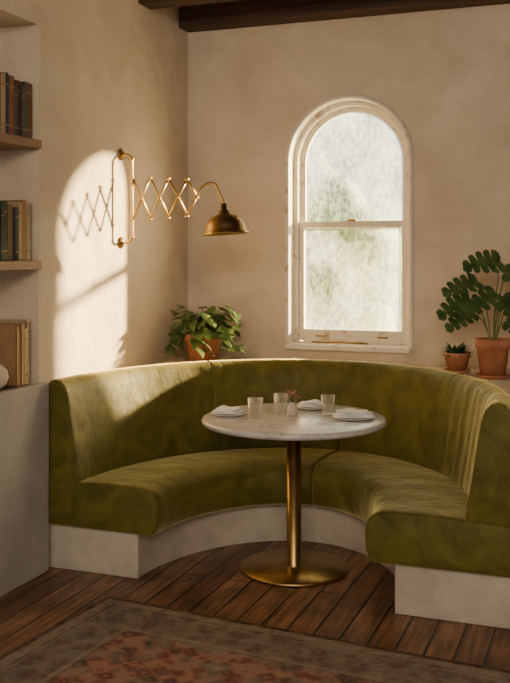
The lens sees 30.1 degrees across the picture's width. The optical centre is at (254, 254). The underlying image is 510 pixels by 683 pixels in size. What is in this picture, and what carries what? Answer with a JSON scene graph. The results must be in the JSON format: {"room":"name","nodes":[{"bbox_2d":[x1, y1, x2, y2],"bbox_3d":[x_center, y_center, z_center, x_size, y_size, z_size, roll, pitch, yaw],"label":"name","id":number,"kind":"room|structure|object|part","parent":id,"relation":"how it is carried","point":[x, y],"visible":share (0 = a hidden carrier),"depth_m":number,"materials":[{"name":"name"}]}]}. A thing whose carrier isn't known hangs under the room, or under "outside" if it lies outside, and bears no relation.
{"room":"dining nook","nodes":[
{"label":"dining nook","id":0,"kind":"room"},
{"bbox_2d":[0,0,187,390],"bbox_3d":[-2.042,-0.060,2.631,0.400,3.220,8.480,0,0,21],"label":"wall","id":1,"kind":"structure","parent":0,"point":[106,77],"depth_m":5.18,"materials":[{"name":"paint"}]},
{"bbox_2d":[0,132,41,150],"bbox_3d":[-1.431,-0.541,4.034,0.290,0.042,1.435,0,0,21],"label":"wall shelf","id":2,"kind":"object","parent":1,"relation":"attached to","point":[7,141],"visible":1,"depth_m":4.51,"materials":[{"name":"brown wood"}]},
{"bbox_2d":[0,72,31,137],"bbox_3d":[-1.284,-0.718,4.394,0.195,0.309,0.617,0,0,21],"label":"books","id":3,"kind":"object","parent":2,"relation":"on","point":[15,95],"visible":0.79,"depth_m":4.51,"materials":[{"name":"paper"}]},
{"bbox_2d":[0,261,41,269],"bbox_3d":[-1.431,0.049,4.034,0.290,0.042,1.435,0,0,21],"label":"wall shelf","id":4,"kind":"object","parent":1,"relation":"attached to","point":[4,265],"visible":0.96,"depth_m":4.48,"materials":[{"name":"brown wood"}]},
{"bbox_2d":[0,200,30,260],"bbox_3d":[-1.228,-0.119,4.563,0.204,0.293,0.232,0,0,21],"label":"books","id":5,"kind":"object","parent":4,"relation":"on","point":[15,215],"visible":1,"depth_m":4.52,"materials":[{"name":"paper"}]},
{"bbox_2d":[118,148,248,248],"bbox_3d":[-0.405,-0.323,5.295,0.778,0.573,0.256,0,0,21],"label":"wall lamp","id":6,"kind":"object","parent":1,"relation":"attached to","point":[224,223],"visible":1,"depth_m":5.28,"materials":[{"name":"gold metal"}]},
{"bbox_3d":[-0.728,-0.323,5.417,0.079,0.522,0.015,0,0,21],"label":"bracket rod","id":7,"kind":"part","parent":6,"relation":"part of","materials":[{"name":"gold metal"}]},
{"bbox_3d":[-0.246,-0.340,5.235,0.177,0.127,0.015,0,0,21],"label":"gooseneck arm","id":8,"kind":"part","parent":6,"relation":"part of","materials":[{"name":"gold metal"}]},
{"bbox_3d":[-0.161,-0.195,5.203,0.256,0.179,0.256,0,0,21],"label":"lamp shade","id":9,"kind":"part","parent":6,"relation":"part of","materials":[{"name":"gold metal"}]},
{"bbox_2d":[138,0,238,8],"bbox_3d":[1.971,-1.580,4.707,5.640,0.180,0.160,0,0,21],"label":"ceiling beam","id":10,"kind":"structure","parent":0,"point":[150,4],"depth_m":5.62,"materials":[{"name":"brown wood"}]},
{"bbox_2d":[0,541,509,670],"bbox_3d":[0.596,1.600,1.635,6.040,0.100,8.480,0,0,21],"label":"floor","id":11,"kind":"structure","parent":0,"point":[359,607],"depth_m":4.25,"materials":[{"name":"brown wood"}]},
{"bbox_2d":[0,382,48,596],"bbox_3d":[-1.350,1.087,3.826,0.050,0.925,1.804,0,0,21],"label":"wall partition","id":12,"kind":"structure","parent":11,"relation":"on","point":[24,410],"depth_m":4.46,"materials":[{"name":"beige paint"}]},
{"bbox_2d":[0,365,8,388],"bbox_3d":[-1.213,0.560,4.414,0.136,0.128,0.136,0,0,21],"label":"ceramic vase","id":13,"kind":"object","parent":12,"relation":"on","point":[4,376],"visible":1,"depth_m":4.39,"materials":[{"name":"beige ceramic"}]},
{"bbox_2d":[0,319,29,385],"bbox_3d":[-1.201,0.470,4.616,0.194,0.308,0.112,0,0,21],"label":"books","id":14,"kind":"object","parent":12,"relation":"on","point":[14,333],"visible":0.98,"depth_m":4.56,"materials":[{"name":"paper"}]},
{"bbox_2d":[0,597,509,682],"bbox_3d":[0.025,1.545,3.072,2.300,0.009,1.600,0,0,26],"label":"rug","id":15,"kind":"object","parent":11,"relation":"on","point":[111,640],"visible":1,"depth_m":3.64,"materials":[{"name":"multicoloured carpet"}]},
{"bbox_2d":[49,359,509,628],"bbox_3d":[0.253,1.080,4.934,2.244,0.940,1.390,0,0,21],"label":"booth","id":16,"kind":"object","parent":11,"relation":"on","point":[138,483],"visible":0.92,"depth_m":4.80,"materials":[{"name":"fabric"}]},
{"bbox_3d":[-0.643,0.862,5.093,0.289,0.504,1.122,0,0,41],"label":"backrest panel","id":17,"kind":"part","parent":16,"relation":"part of","materials":[{"name":"green fabric"}]},
{"bbox_2d":[49,448,337,535],"bbox_3d":[-0.240,1.213,5.114,1.795,0.230,0.801,0,0,-35],"label":"seat cushion","id":18,"kind":"object","parent":16,"relation":"on","point":[150,494],"depth_m":4.79,"materials":[{"name":"green fabric"}]},
{"bbox_2d":[183,334,221,360],"bbox_3d":[-0.322,0.572,5.894,0.247,0.174,0.247,0,0,21],"label":"pot","id":19,"kind":"object","parent":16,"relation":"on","point":[214,342],"depth_m":5.81,"materials":[{"name":"ceramic"}]},
{"bbox_3d":[0.128,0.862,5.510,0.846,0.504,0.269,0,0,-2],"label":"backrest panel","id":20,"kind":"part","parent":16,"relation":"part of","materials":[{"name":"green fabric"}]},
{"bbox_3d":[0.800,0.862,5.206,0.268,0.504,0.859,0,0,-40],"label":"backrest panel","id":21,"kind":"part","parent":16,"relation":"part of","materials":[{"name":"green fabric"}]},
{"bbox_2d":[312,450,509,577],"bbox_3d":[0.757,1.213,4.715,0.782,0.230,1.725,0,0,-11],"label":"seat cushion","id":22,"kind":"object","parent":16,"relation":"on","point":[413,510],"depth_m":4.10,"materials":[{"name":"green fabric"}]},
{"bbox_3d":[1.038,0.862,4.402,0.268,0.504,1.003,0,0,3],"label":"backrest panel","id":23,"kind":"part","parent":16,"relation":"part of","materials":[{"name":"green fabric"}]},
{"bbox_2d":[201,403,386,587],"bbox_3d":[0.192,1.175,4.690,0.912,0.750,0.912,0,0,21],"label":"bistro table","id":24,"kind":"object","parent":11,"relation":"on","point":[293,566],"visible":0.89,"depth_m":4.62,"materials":[{"name":"white stone"}]},
{"bbox_2d":[211,405,245,416],"bbox_3d":[-0.134,0.777,4.745,0.178,0.046,0.176,0,0,21],"label":"napkin","id":25,"kind":"object","parent":24,"relation":"on","point":[224,411],"visible":1,"depth_m":4.72,"materials":[{"name":"fabric"}]},
{"bbox_3d":[-0.133,0.793,4.745,0.176,0.012,0.176,0,0,21],"label":"plate","id":26,"kind":"part","parent":25,"relation":"part of","materials":[{"name":"white fabric"}]},
{"bbox_2d":[248,397,262,418],"bbox_3d":[0.002,0.750,4.660,0.077,0.098,0.077,0,0,21],"label":"water glass","id":27,"kind":"object","parent":24,"relation":"on","point":[261,402],"visible":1,"depth_m":4.65,"materials":[{"name":"clear glass"}]},
{"bbox_2d":[274,393,287,411],"bbox_3d":[0.132,0.754,4.860,0.074,0.090,0.074,0,0,21],"label":"water glass","id":28,"kind":"object","parent":24,"relation":"on","point":[275,393],"visible":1,"depth_m":4.85,"materials":[{"name":"clear glass"}]},
{"bbox_2d":[287,390,299,415],"bbox_3d":[0.188,0.738,4.728,0.076,0.122,0.072,0,0,21],"label":"vase","id":29,"kind":"object","parent":24,"relation":"on","point":[292,410],"visible":1,"depth_m":4.72,"materials":[{"name":"beige ceramic"}]},
{"bbox_2d":[297,399,326,409],"bbox_3d":[0.292,0.777,4.945,0.160,0.046,0.160,0,0,21],"label":"napkin","id":30,"kind":"object","parent":24,"relation":"on","point":[315,404],"visible":0.97,"depth_m":4.92,"materials":[{"name":"fabric"}]},
{"bbox_3d":[0.292,0.793,4.945,0.160,0.012,0.160,0,0,21],"label":"plate","id":31,"kind":"part","parent":30,"relation":"part of","materials":[{"name":"white fabric"}]},
{"bbox_2d":[321,394,334,414],"bbox_3d":[0.367,0.752,4.780,0.074,0.095,0.074,0,0,21],"label":"water glass","id":32,"kind":"object","parent":24,"relation":"on","point":[322,394],"visible":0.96,"depth_m":4.77,"materials":[{"name":"clear glass"}]},
{"bbox_2d":[316,422,355,423],"bbox_3d":[0.382,0.795,4.505,0.190,0.006,0.024,0,0,-3],"label":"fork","id":33,"kind":"object","parent":24,"relation":"on","point":[331,422],"visible":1,"depth_m":4.50,"materials":[{"name":"metal"}]},
{"bbox_2d":[316,424,360,424],"bbox_3d":[0.392,0.797,4.470,0.210,0.003,0.020,0,0,-2],"label":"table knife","id":34,"kind":"object","parent":24,"relation":"on","point":[316,424],"visible":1,"depth_m":4.46,"materials":[{"name":"metal"}]},
{"bbox_2d":[332,408,374,420],"bbox_3d":[0.482,0.777,4.645,0.210,0.046,0.210,0,0,0],"label":"napkin","id":35,"kind":"object","parent":24,"relation":"on","point":[350,414],"visible":1,"depth_m":4.61,"materials":[{"name":"fabric"}]},
{"bbox_3d":[0.482,0.793,4.645,0.210,0.012,0.210,0,0,21],"label":"plate","id":36,"kind":"part","parent":35,"relation":"part of","materials":[{"name":"white fabric"}]},
{"bbox_2d":[149,355,509,396],"bbox_3d":[0.391,1.107,5.080,2.420,0.885,1.680,0,0,21],"label":"ledge","id":37,"kind":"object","parent":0,"point":[504,384],"depth_m":5.52,"materials":[{"name":"beige paint"}]},
{"bbox_2d":[163,305,246,361],"bbox_3d":[-0.290,0.487,5.870,0.542,0.356,0.486,0,0,21],"label":"pothos","id":38,"kind":"object","parent":37,"relation":"on","point":[202,336],"visible":0.99,"depth_m":5.80,"materials":[{"name":"plant"}]},
{"bbox_2d":[440,342,473,373],"bbox_3d":[1.143,0.576,5.372,0.226,0.179,0.229,0,0,21],"label":"potted succulent","id":39,"kind":"object","parent":37,"relation":"on","point":[457,359],"visible":0.97,"depth_m":5.32,"materials":[{"name":"orange ceramic"}]},
{"bbox_2d":[443,351,470,370],"bbox_3d":[1.143,0.605,5.373,0.154,0.109,0.154,0,0,21],"label":"pot","id":40,"kind":"object","parent":39,"relation":"attached to","point":[455,360],"depth_m":5.32,"materials":[{"name":"ceramic"}]},
{"bbox_2d":[436,249,509,378],"bbox_3d":[1.305,0.317,5.120,0.665,0.696,0.266,0,0,5],"label":"potted plant","id":41,"kind":"object","parent":37,"relation":"on","point":[492,352],"visible":1,"depth_m":5.10,"materials":[{"name":"plant"}]},
{"bbox_2d":[474,337,509,375],"bbox_3d":[1.291,0.557,5.157,0.196,0.204,0.196,0,0,21],"label":"pot","id":42,"kind":"object","parent":41,"relation":"attached to","point":[492,352],"depth_m":5.09,"materials":[{"name":"ceramic"}]},
{"bbox_2d":[188,3,509,368],"bbox_3d":[2.051,-0.060,5.484,6.040,3.220,0.250,0,0,21],"label":"wall","id":43,"kind":"structure","parent":0,"point":[445,73],"depth_m":5.88,"materials":[{"name":"paint"}]},
{"bbox_2d":[179,0,509,32],"bbox_3d":[2.167,-1.570,5.226,5.640,0.200,0.150,0,0,21],"label":"ceiling beam","id":44,"kind":"structure","parent":43,"relation":"attached to","point":[241,13],"depth_m":5.90,"materials":[{"name":"brown wood"}]},
{"bbox_2d":[285,342,410,353],"bbox_3d":[0.594,0.579,5.957,0.800,0.034,0.195,0,0,21],"label":"sill","id":45,"kind":"structure","parent":43,"relation":"attached to","point":[295,345],"depth_m":5.88,"materials":[{"name":"beige paint"}]},
{"bbox_2d":[312,341,367,344],"bbox_3d":[0.530,0.548,5.957,0.360,0.016,0.012,0,0,21],"label":"bar","id":46,"kind":"object","parent":45,"relation":"on","point":[312,341],"visible":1,"depth_m":5.95,"materials":[{"name":"gold metal"}]},
{"bbox_2d":[285,94,412,351],"bbox_3d":[0.595,-0.205,5.958,0.820,1.589,0.132,0,0,21],"label":"window frame","id":47,"kind":"structure","parent":43,"relation":"attached to","point":[289,157],"depth_m":6.03,"materials":[{"name":"beige paint"}]},
{"bbox_2d":[294,101,407,345],"bbox_3d":[0.621,-0.201,6.027,0.772,1.550,0.085,0,0,21],"label":"window","id":48,"kind":"structure","parent":43,"relation":"in","point":[300,143],"depth_m":6.05,"materials":[{"name":"beige paint"}]},
{"bbox_3d":[0.304,0.168,6.141,0.036,0.765,0.035,0,0,21],"label":"lower sash left stile","id":49,"kind":"part","parent":48,"relation":"part of","materials":[{"name":"white wood"}]},
{"bbox_3d":[0.619,0.515,6.023,0.640,0.080,0.035,0,0,21],"label":"lower sash bottom rail","id":50,"kind":"part","parent":48,"relation":"part of","materials":[{"name":"white wood"}]},
{"bbox_3d":[0.619,-0.195,6.023,0.640,0.040,0.035,0,0,21],"label":"lower sash meeting rail","id":51,"kind":"part","parent":48,"relation":"part of","materials":[{"name":"white wood"}]},
{"bbox_2d":[305,227,401,330],"bbox_3d":[0.619,0.150,6.023,0.644,0.680,0.001,0,0,21],"label":"glass","id":52,"kind":"object","parent":48,"relation":"attached to","point":[353,275],"visible":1,"depth_m":6.02,"materials":[{"name":"glass"}]},
{"bbox_2d":[301,107,406,221],"bbox_3d":[0.630,-0.557,6.053,0.708,0.774,0.030,0,0,21],"label":"arch","id":53,"kind":"object","parent":48,"relation":"attached to","point":[375,113],"visible":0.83,"depth_m":6.06,"materials":[{"name":"beige paint"}]},
{"bbox_2d":[306,112,402,221],"bbox_3d":[0.630,-0.551,6.053,0.644,0.722,0.001,0,0,21],"label":"glass","id":54,"kind":"object","parent":53,"relation":"attached to","point":[354,161],"visible":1,"depth_m":6.05,"materials":[{"name":"clear glass"}]},
{"bbox_3d":[0.933,0.168,5.904,0.036,0.765,0.035,0,0,21],"label":"right stile of the lower sash","id":55,"kind":"part","parent":48,"relation":"part of","materials":[{"name":"white wood"}]}
]}

